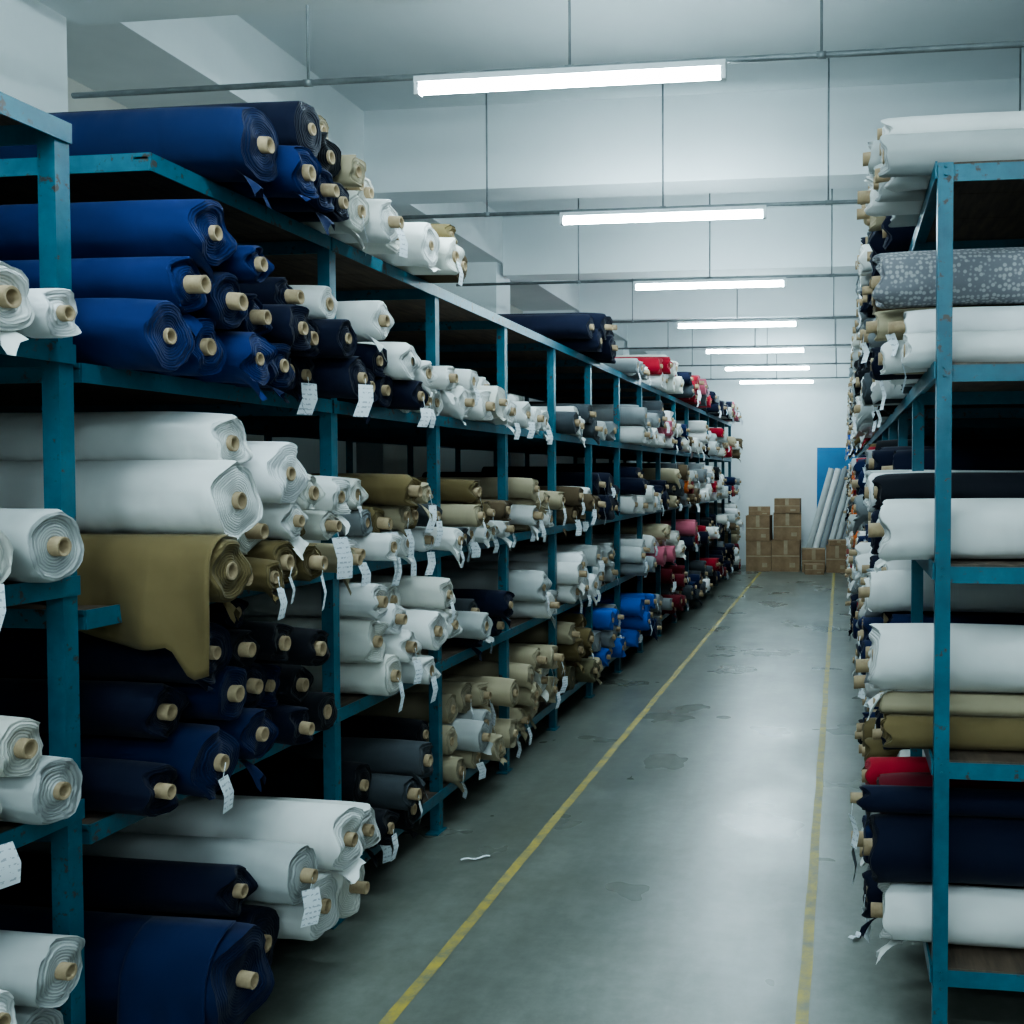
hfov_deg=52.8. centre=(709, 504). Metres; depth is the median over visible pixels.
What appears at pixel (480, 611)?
rolls
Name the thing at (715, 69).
fluorescent light
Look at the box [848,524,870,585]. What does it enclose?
rolls
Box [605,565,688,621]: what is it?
rolls
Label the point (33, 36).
wall
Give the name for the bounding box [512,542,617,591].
rolls
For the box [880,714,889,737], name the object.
roll
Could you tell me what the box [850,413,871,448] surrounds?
rolls
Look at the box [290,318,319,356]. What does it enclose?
roll
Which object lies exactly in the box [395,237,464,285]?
roll
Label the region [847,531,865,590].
rolls
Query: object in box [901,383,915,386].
roll
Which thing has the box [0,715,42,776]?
roll
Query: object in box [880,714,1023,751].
roll
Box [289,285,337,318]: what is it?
roll
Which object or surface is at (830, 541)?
cardboard box
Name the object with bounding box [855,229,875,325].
rolls
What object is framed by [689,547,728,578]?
rolls
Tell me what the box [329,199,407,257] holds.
roll
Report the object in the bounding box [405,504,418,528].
roll
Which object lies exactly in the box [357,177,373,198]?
roll
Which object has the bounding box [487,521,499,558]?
roll
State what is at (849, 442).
rolls
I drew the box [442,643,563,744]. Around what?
rolls
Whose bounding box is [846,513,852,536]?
rolls
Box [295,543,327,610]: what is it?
roll
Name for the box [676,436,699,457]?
rolls
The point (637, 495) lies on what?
rolls
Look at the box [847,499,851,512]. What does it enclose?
rolls
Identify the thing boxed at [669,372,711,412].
rolls
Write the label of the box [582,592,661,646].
rolls
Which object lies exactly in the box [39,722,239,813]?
roll
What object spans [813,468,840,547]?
roll
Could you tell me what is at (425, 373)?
roll
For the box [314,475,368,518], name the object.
roll
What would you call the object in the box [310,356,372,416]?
roll
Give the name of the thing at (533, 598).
rolls
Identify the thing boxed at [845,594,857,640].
rolls
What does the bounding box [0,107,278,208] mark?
roll
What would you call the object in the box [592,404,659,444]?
rolls
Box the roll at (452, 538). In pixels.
[415,526,464,567]
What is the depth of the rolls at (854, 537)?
8.66 m
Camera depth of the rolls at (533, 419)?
5.54 m
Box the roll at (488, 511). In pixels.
[468,500,495,528]
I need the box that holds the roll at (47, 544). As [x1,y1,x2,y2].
[0,508,83,582]
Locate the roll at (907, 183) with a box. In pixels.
[875,168,930,191]
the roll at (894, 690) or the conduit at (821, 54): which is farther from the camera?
the conduit at (821, 54)
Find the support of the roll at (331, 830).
on the roll at (290, 916)
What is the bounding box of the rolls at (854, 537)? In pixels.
[851,531,859,547]
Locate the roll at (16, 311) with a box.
[0,261,34,355]
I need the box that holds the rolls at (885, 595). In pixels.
[855,560,1023,698]
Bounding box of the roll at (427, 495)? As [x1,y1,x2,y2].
[414,482,436,532]
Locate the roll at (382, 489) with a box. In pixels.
[307,473,422,506]
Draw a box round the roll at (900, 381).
[879,379,918,409]
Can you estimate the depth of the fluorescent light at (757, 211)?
5.92 m
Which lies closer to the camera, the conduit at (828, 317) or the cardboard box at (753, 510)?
the conduit at (828, 317)
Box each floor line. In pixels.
[379,572,760,1023]
[795,573,834,1023]
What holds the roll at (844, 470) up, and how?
on the floor
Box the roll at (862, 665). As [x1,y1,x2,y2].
[856,643,879,687]
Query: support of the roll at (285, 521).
on the roll at (282, 551)
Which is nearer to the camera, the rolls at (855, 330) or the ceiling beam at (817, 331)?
the rolls at (855, 330)
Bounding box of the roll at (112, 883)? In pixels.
[0,851,257,917]
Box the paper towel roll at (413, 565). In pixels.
[408,556,416,575]
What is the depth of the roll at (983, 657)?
2.79 m
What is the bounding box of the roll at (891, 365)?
[878,340,927,374]
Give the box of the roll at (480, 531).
[474,525,491,547]
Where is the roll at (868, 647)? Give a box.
[864,646,870,683]
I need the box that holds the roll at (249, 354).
[175,330,277,400]
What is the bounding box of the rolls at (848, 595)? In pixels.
[847,578,851,613]
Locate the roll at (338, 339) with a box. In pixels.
[309,319,356,357]
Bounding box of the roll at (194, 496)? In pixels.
[0,459,262,539]
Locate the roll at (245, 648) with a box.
[227,629,259,667]
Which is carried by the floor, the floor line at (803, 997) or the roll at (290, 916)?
the floor line at (803, 997)
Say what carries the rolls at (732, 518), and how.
on the storage rack at (443, 328)
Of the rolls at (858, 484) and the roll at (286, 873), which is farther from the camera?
the rolls at (858, 484)
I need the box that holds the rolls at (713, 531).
[629,517,719,544]
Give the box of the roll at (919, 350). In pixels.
[901,330,1023,392]
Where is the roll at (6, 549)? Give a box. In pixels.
[0,531,13,629]
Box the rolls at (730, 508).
[661,503,743,530]
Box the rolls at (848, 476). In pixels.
[846,466,849,495]
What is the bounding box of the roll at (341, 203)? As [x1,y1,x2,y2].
[279,182,348,221]
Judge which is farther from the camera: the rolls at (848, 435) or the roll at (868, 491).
the rolls at (848, 435)
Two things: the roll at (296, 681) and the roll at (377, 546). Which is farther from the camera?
the roll at (377, 546)
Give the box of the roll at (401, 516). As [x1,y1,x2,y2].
[362,504,414,555]
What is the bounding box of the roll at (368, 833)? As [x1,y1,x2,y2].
[215,794,380,854]
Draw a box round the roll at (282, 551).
[244,540,297,603]
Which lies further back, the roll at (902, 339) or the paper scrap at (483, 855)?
the paper scrap at (483, 855)
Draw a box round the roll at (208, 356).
[134,318,226,375]
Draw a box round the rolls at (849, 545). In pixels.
[846,538,851,566]
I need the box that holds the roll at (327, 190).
[250,168,339,234]
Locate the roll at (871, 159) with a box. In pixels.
[863,140,881,175]
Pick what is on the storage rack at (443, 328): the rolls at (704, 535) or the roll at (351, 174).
the rolls at (704, 535)
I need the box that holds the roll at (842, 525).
[836,496,850,538]
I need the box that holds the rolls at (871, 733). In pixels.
[859,709,925,770]
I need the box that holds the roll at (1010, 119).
[877,111,1023,139]
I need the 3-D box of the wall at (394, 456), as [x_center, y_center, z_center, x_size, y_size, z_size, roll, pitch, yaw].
[-3.104,-0.637,7.050,0.200,4.050,22.200,0,2,7]
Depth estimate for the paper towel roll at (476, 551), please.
4.67 m
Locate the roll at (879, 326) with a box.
[866,306,985,340]
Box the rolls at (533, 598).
[356,568,559,627]
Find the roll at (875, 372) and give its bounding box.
[869,347,922,380]
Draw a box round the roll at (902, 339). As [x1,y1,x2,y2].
[895,339,924,374]
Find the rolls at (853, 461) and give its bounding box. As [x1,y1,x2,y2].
[848,457,866,505]
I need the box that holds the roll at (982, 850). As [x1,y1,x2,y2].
[863,813,1023,886]
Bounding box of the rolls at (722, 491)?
[713,467,731,500]
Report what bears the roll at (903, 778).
on the roll at (982, 850)
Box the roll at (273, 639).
[240,620,293,660]
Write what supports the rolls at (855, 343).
on the storage rack at (972, 204)
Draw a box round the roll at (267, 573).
[244,557,286,619]
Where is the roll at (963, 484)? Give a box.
[872,472,1023,509]
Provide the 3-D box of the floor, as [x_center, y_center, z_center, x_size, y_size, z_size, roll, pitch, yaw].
[0.514,1.452,6.636,7.500,0.100,22.600,0,2,7]
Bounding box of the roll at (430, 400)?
[411,397,435,427]
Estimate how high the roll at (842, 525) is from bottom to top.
1.687 m
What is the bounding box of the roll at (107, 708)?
[0,678,188,739]
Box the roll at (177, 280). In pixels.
[2,256,210,337]
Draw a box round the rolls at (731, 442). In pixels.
[722,436,736,457]
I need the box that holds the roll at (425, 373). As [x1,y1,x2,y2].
[412,360,437,396]
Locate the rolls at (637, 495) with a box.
[481,466,659,513]
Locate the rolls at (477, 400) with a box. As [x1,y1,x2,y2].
[440,366,520,439]
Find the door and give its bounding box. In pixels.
[817,448,856,549]
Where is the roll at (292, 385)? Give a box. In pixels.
[249,351,296,402]
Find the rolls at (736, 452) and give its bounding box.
[726,438,742,461]
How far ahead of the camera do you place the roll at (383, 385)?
3.77 m
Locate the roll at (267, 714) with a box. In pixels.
[256,708,275,758]
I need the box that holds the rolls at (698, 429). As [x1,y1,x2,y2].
[676,420,711,460]
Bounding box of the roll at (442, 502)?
[441,501,475,533]
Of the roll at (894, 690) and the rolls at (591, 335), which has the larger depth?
the rolls at (591, 335)
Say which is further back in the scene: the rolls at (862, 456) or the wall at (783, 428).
the wall at (783, 428)
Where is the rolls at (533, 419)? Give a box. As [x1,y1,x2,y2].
[508,395,552,443]
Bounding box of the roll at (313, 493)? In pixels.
[296,474,325,509]
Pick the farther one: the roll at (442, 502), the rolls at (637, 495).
the rolls at (637, 495)
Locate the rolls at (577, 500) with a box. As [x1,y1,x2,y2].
[540,486,605,535]
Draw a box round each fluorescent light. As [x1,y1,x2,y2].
[413,59,726,96]
[560,205,766,225]
[633,277,785,290]
[677,319,797,328]
[705,346,804,353]
[724,365,809,370]
[739,379,813,383]
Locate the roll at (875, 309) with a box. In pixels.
[872,289,1023,314]
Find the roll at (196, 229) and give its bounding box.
[0,199,237,282]
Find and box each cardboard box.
[746,515,771,540]
[746,540,771,570]
[748,506,769,514]
[772,540,800,571]
[773,513,800,539]
[774,498,800,512]
[802,548,824,572]
[804,563,823,574]
[826,544,846,572]
[828,539,845,544]
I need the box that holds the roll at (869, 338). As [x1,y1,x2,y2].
[860,318,887,362]
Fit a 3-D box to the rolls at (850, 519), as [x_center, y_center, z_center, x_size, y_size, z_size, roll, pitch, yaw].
[2.068,0.284,9.273,1.547,0.430,0.781,0,2,7]
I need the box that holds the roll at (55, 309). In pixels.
[15,288,81,337]
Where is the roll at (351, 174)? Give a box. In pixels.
[333,154,365,187]
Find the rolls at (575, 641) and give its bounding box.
[509,612,602,693]
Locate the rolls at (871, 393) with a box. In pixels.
[858,318,911,405]
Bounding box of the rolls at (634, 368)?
[603,358,650,385]
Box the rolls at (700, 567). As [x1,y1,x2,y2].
[665,560,713,593]
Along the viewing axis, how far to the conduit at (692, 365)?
14.38 m
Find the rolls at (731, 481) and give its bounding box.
[724,477,738,500]
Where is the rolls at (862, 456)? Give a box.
[848,455,865,491]
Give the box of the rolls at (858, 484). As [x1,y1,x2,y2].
[852,459,865,494]
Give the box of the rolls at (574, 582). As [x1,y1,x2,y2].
[390,543,604,612]
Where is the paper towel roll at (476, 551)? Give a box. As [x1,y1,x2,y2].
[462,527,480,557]
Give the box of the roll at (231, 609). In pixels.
[223,573,252,623]
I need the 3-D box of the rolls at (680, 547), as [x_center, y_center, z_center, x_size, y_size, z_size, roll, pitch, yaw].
[-0.960,0.420,10.467,1.446,0.306,0.510,0,2,7]
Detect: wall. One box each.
[0,0,67,112]
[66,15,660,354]
[67,77,523,476]
[629,348,852,565]
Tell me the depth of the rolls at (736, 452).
15.75 m
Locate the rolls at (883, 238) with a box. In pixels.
[857,186,915,279]
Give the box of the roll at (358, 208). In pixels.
[301,190,369,255]
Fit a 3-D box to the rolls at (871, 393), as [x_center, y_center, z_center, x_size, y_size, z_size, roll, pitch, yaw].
[1.366,-0.604,3.916,1.558,0.430,0.782,0,2,7]
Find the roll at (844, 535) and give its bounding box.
[842,524,848,538]
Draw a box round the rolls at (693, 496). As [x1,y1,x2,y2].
[680,471,701,511]
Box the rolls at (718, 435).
[709,428,727,460]
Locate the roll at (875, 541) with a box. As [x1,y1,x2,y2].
[870,510,881,554]
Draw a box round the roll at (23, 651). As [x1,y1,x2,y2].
[0,622,232,691]
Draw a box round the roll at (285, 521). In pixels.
[258,501,308,559]
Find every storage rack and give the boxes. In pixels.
[0,92,85,1023]
[0,237,731,929]
[857,159,1023,1023]
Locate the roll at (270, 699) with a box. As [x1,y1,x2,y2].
[257,664,281,707]
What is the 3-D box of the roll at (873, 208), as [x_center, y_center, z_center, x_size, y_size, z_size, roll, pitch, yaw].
[1.200,-0.989,3.107,1.464,0.131,0.127,0,2,8]
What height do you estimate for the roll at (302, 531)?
0.192 m
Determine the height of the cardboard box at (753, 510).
0.142 m
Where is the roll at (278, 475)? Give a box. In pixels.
[241,441,308,503]
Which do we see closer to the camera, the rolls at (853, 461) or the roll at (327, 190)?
the roll at (327, 190)
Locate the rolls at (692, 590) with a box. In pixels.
[681,574,702,605]
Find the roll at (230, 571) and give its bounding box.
[209,539,252,602]
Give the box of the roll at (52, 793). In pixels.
[0,755,82,824]
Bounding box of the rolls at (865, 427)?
[855,396,881,437]
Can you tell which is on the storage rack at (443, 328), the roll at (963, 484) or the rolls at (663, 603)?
the rolls at (663, 603)
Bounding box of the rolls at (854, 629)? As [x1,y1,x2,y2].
[852,598,858,641]
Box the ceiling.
[238,0,1023,216]
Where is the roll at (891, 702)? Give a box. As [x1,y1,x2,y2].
[873,691,1023,717]
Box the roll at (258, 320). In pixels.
[214,294,272,335]
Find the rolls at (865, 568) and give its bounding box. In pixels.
[855,555,882,628]
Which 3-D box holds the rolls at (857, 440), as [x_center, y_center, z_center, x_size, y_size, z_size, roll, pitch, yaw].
[2.062,-0.747,9.229,1.559,0.508,0.776,0,2,7]
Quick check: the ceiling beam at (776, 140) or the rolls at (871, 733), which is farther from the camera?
the ceiling beam at (776, 140)
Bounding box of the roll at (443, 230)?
[430,224,457,244]
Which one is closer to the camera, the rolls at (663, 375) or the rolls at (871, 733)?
the rolls at (871, 733)
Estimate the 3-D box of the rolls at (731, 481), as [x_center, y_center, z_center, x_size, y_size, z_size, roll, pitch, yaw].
[-0.335,-0.244,15.020,1.496,0.366,0.734,0,2,7]
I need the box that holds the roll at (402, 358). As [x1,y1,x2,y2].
[357,342,420,379]
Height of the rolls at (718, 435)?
0.474 m
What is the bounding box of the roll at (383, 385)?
[371,375,392,407]
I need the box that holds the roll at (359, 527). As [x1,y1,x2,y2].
[339,509,372,536]
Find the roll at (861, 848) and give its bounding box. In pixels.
[860,847,870,870]
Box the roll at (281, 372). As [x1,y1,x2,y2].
[215,343,294,399]
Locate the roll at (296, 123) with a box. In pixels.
[49,101,321,156]
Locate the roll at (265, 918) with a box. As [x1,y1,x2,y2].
[0,902,278,966]
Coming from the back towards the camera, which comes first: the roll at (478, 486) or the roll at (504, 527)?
the roll at (504, 527)
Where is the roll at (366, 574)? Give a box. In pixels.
[305,538,370,585]
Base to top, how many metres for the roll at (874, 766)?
0.122 m
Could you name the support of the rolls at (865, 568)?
on the storage rack at (972, 204)
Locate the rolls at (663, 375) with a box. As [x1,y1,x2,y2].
[615,354,683,393]
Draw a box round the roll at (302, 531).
[262,526,305,539]
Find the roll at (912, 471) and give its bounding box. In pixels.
[898,471,1023,472]
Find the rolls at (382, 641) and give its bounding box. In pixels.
[240,575,462,712]
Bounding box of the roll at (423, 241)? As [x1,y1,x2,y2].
[369,222,439,271]
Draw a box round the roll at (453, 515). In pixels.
[441,504,486,537]
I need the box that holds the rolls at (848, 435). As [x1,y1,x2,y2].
[844,422,860,458]
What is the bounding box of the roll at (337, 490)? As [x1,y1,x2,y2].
[313,475,350,535]
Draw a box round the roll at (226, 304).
[188,271,247,329]
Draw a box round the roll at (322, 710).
[285,691,336,730]
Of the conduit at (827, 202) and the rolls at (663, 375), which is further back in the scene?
the rolls at (663, 375)
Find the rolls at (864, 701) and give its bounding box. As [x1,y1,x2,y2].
[855,696,878,743]
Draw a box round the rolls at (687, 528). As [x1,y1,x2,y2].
[610,519,699,551]
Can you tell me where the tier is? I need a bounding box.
[0,152,335,1023]
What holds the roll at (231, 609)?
on the tier
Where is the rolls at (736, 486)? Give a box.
[734,478,741,499]
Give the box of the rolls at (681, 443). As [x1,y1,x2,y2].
[662,420,690,453]
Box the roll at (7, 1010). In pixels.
[0,989,16,1023]
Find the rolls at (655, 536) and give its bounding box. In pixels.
[546,523,676,566]
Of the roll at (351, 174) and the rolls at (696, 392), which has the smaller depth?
the roll at (351, 174)
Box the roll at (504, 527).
[490,520,516,550]
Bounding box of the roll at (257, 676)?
[243,662,267,707]
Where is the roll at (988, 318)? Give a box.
[886,306,1023,356]
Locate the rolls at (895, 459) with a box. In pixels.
[863,445,1023,520]
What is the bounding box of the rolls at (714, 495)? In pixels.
[704,466,717,499]
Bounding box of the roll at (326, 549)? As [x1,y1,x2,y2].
[315,543,362,594]
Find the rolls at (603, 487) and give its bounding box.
[422,472,619,519]
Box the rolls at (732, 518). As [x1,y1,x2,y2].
[717,514,738,532]
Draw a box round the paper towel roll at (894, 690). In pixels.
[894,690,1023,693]
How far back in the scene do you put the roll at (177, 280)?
2.52 m
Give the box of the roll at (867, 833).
[851,815,872,884]
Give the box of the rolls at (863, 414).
[851,393,887,436]
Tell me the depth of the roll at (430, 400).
4.20 m
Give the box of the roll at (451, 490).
[416,478,481,502]
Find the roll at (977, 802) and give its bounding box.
[849,784,1023,848]
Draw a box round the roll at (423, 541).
[406,527,435,574]
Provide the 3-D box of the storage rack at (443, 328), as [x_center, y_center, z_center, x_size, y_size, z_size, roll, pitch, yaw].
[-1.175,0.083,10.008,1.410,2.434,12.980,0,2,7]
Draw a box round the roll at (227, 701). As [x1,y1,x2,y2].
[0,666,246,719]
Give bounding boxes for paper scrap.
[461,855,489,859]
[848,931,860,938]
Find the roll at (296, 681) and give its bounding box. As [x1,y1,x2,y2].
[258,663,313,705]
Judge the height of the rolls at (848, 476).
0.442 m
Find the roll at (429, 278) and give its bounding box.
[414,255,467,282]
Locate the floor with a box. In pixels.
[244,565,1023,1023]
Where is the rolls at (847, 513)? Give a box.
[843,507,850,522]
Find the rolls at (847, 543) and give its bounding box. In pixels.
[845,504,852,544]
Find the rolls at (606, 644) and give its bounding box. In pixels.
[564,603,626,665]
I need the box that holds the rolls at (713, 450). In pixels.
[702,441,719,455]
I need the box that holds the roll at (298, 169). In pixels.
[215,145,321,208]
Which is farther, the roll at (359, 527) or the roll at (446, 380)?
the roll at (446, 380)
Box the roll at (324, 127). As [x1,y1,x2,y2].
[318,115,328,139]
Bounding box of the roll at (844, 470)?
[820,466,847,548]
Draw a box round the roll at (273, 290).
[239,277,304,304]
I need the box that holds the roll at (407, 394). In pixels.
[386,380,430,426]
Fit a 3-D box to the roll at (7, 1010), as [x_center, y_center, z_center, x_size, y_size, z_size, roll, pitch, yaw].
[-2.162,1.053,2.143,1.440,0.131,0.122,0,2,7]
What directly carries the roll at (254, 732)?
on the tier
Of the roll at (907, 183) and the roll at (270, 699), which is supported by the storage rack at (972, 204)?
the roll at (907, 183)
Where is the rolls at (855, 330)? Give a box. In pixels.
[852,278,875,337]
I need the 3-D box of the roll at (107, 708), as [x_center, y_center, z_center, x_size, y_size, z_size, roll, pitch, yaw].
[-2.083,0.522,2.652,1.445,0.140,0.151,0,2,7]
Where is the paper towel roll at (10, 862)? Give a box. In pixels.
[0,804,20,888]
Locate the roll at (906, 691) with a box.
[883,691,1023,717]
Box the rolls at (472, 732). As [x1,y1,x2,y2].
[355,675,521,798]
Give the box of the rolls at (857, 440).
[848,402,867,451]
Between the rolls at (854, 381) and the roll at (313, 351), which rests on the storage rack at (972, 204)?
the rolls at (854, 381)
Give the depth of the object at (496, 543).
5.10 m
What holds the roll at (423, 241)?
on the storage rack at (443, 328)
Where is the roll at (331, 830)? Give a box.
[117,796,365,883]
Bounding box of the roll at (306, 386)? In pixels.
[285,356,317,414]
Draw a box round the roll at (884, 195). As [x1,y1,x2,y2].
[873,163,926,201]
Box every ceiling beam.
[37,0,460,24]
[363,78,1023,204]
[503,205,868,281]
[579,273,857,323]
[627,319,857,350]
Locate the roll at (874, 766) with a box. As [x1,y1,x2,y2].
[862,757,929,784]
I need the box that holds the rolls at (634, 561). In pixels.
[517,537,656,577]
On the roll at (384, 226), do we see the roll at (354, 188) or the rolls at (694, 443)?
the roll at (354, 188)
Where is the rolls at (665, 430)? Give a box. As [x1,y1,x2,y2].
[529,401,674,447]
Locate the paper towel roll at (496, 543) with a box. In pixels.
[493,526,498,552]
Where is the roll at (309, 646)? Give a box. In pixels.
[254,627,330,665]
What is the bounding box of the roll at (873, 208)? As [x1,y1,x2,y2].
[857,176,922,216]
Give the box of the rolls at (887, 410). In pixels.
[853,359,897,430]
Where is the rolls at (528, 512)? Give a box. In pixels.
[414,477,566,541]
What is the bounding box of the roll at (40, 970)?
[0,930,84,1007]
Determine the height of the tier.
2.296 m
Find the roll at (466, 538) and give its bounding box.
[451,527,470,561]
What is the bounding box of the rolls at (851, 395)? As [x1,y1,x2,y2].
[849,387,876,444]
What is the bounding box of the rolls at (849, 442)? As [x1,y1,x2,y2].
[847,416,863,453]
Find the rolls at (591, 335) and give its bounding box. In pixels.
[498,312,617,363]
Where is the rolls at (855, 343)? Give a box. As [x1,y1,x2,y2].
[849,334,862,376]
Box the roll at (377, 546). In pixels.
[339,533,401,579]
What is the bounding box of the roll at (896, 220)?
[888,214,918,226]
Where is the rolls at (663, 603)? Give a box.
[648,593,673,630]
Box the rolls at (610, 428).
[597,421,617,440]
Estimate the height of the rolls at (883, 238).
0.365 m
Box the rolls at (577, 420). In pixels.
[530,403,602,446]
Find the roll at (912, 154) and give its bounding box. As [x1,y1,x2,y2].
[878,128,1023,177]
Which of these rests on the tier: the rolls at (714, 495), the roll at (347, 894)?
the roll at (347, 894)
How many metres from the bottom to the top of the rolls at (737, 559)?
0.368 m
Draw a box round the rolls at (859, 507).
[853,439,1023,534]
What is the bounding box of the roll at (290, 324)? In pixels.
[261,304,310,350]
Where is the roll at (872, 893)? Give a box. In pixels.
[860,870,1023,941]
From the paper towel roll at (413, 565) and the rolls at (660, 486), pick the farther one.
the rolls at (660, 486)
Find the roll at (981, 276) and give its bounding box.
[871,247,1023,308]
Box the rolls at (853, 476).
[850,471,857,504]
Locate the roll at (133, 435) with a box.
[0,411,252,464]
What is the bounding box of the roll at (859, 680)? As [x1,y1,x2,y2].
[854,672,893,697]
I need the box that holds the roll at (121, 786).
[81,757,177,816]
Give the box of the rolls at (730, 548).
[700,541,736,572]
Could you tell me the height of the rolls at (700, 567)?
0.470 m
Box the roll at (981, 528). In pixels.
[868,498,1023,572]
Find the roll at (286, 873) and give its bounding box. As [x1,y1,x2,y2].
[16,832,321,927]
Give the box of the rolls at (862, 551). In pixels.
[849,542,872,588]
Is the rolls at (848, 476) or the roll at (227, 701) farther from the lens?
the rolls at (848, 476)
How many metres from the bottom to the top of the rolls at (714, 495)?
0.458 m
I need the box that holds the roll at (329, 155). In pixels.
[316,132,340,177]
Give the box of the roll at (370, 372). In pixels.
[337,368,377,423]
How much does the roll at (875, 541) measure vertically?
0.139 m
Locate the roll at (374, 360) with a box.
[353,343,387,376]
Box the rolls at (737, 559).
[730,543,741,567]
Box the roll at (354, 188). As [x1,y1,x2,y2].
[345,183,363,190]
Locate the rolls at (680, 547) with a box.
[665,530,685,559]
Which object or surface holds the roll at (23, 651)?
on the roll at (227, 701)
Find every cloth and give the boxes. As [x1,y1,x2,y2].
[44,533,228,679]
[117,915,235,1023]
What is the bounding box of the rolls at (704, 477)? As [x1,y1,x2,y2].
[594,463,712,501]
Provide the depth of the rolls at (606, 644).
7.47 m
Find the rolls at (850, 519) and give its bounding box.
[848,514,867,549]
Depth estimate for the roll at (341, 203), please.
3.26 m
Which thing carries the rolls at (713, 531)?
on the storage rack at (443, 328)
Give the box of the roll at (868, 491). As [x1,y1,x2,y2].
[864,473,891,512]
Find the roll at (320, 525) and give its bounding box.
[301,510,352,579]
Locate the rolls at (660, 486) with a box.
[647,480,669,515]
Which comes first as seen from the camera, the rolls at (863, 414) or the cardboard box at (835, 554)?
the rolls at (863, 414)
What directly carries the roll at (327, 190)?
on the tier
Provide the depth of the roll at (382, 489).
3.85 m
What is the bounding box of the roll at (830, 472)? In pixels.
[801,468,833,564]
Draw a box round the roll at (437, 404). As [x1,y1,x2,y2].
[429,389,442,415]
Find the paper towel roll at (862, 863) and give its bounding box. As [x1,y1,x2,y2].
[860,828,865,866]
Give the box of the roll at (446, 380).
[428,366,458,403]
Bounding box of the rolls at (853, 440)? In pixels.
[851,423,865,450]
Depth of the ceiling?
5.69 m
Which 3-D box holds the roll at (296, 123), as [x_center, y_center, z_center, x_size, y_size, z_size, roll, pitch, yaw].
[-1.923,-1.151,3.144,1.439,0.170,0.184,0,2,7]
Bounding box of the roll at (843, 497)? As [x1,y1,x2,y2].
[825,469,848,565]
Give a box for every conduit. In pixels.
[71,0,1023,98]
[402,48,1021,219]
[456,189,857,285]
[613,273,857,322]
[618,319,850,349]
[678,322,850,366]
[706,348,849,379]
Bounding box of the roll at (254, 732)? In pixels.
[179,708,278,791]
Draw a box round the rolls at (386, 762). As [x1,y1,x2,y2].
[216,715,433,865]
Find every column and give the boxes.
[272,198,382,473]
[431,262,510,471]
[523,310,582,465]
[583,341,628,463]
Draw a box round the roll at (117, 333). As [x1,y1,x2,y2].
[39,298,194,371]
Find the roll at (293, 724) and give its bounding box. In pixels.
[255,704,314,744]
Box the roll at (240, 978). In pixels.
[0,904,274,1023]
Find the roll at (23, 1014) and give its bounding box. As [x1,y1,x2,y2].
[14,1005,63,1023]
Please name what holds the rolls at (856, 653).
on the storage rack at (972, 204)
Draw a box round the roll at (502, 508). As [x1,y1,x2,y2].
[479,499,512,520]
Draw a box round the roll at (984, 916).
[871,882,1023,963]
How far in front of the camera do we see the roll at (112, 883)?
2.70 m
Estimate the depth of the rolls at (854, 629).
7.55 m
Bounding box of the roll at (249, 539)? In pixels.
[236,522,268,554]
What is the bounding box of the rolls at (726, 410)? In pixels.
[701,391,742,424]
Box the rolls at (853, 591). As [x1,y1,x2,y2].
[847,575,862,614]
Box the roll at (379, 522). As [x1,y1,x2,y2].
[361,505,400,547]
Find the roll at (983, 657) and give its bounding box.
[866,623,1023,719]
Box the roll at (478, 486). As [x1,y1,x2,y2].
[475,480,482,509]
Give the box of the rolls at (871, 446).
[852,443,875,496]
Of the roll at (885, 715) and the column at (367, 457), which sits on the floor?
the column at (367, 457)
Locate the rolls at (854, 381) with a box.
[850,359,855,385]
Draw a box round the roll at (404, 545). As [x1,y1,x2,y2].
[381,529,413,563]
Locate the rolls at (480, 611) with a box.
[402,589,514,660]
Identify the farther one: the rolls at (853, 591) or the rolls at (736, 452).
the rolls at (736, 452)
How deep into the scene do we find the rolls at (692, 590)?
11.20 m
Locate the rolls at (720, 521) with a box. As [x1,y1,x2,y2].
[643,513,729,538]
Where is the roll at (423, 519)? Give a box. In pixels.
[416,503,442,545]
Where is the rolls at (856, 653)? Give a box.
[854,642,866,711]
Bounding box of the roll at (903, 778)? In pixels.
[864,772,1023,827]
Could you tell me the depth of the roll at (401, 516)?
3.93 m
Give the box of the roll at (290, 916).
[242,872,338,940]
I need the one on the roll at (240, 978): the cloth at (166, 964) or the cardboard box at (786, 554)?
the cloth at (166, 964)
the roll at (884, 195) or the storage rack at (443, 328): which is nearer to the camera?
the roll at (884, 195)
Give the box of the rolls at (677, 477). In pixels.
[556,463,692,510]
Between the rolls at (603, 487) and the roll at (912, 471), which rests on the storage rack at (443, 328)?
the rolls at (603, 487)
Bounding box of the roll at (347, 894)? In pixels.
[317,864,369,917]
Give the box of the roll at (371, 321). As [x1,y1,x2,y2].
[336,301,393,361]
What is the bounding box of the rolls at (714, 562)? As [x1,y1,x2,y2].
[676,557,721,584]
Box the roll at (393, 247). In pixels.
[346,228,402,253]
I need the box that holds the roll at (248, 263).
[198,245,274,283]
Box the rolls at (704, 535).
[695,525,709,544]
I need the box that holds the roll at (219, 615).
[209,597,248,628]
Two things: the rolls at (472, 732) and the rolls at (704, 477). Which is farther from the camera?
the rolls at (704, 477)

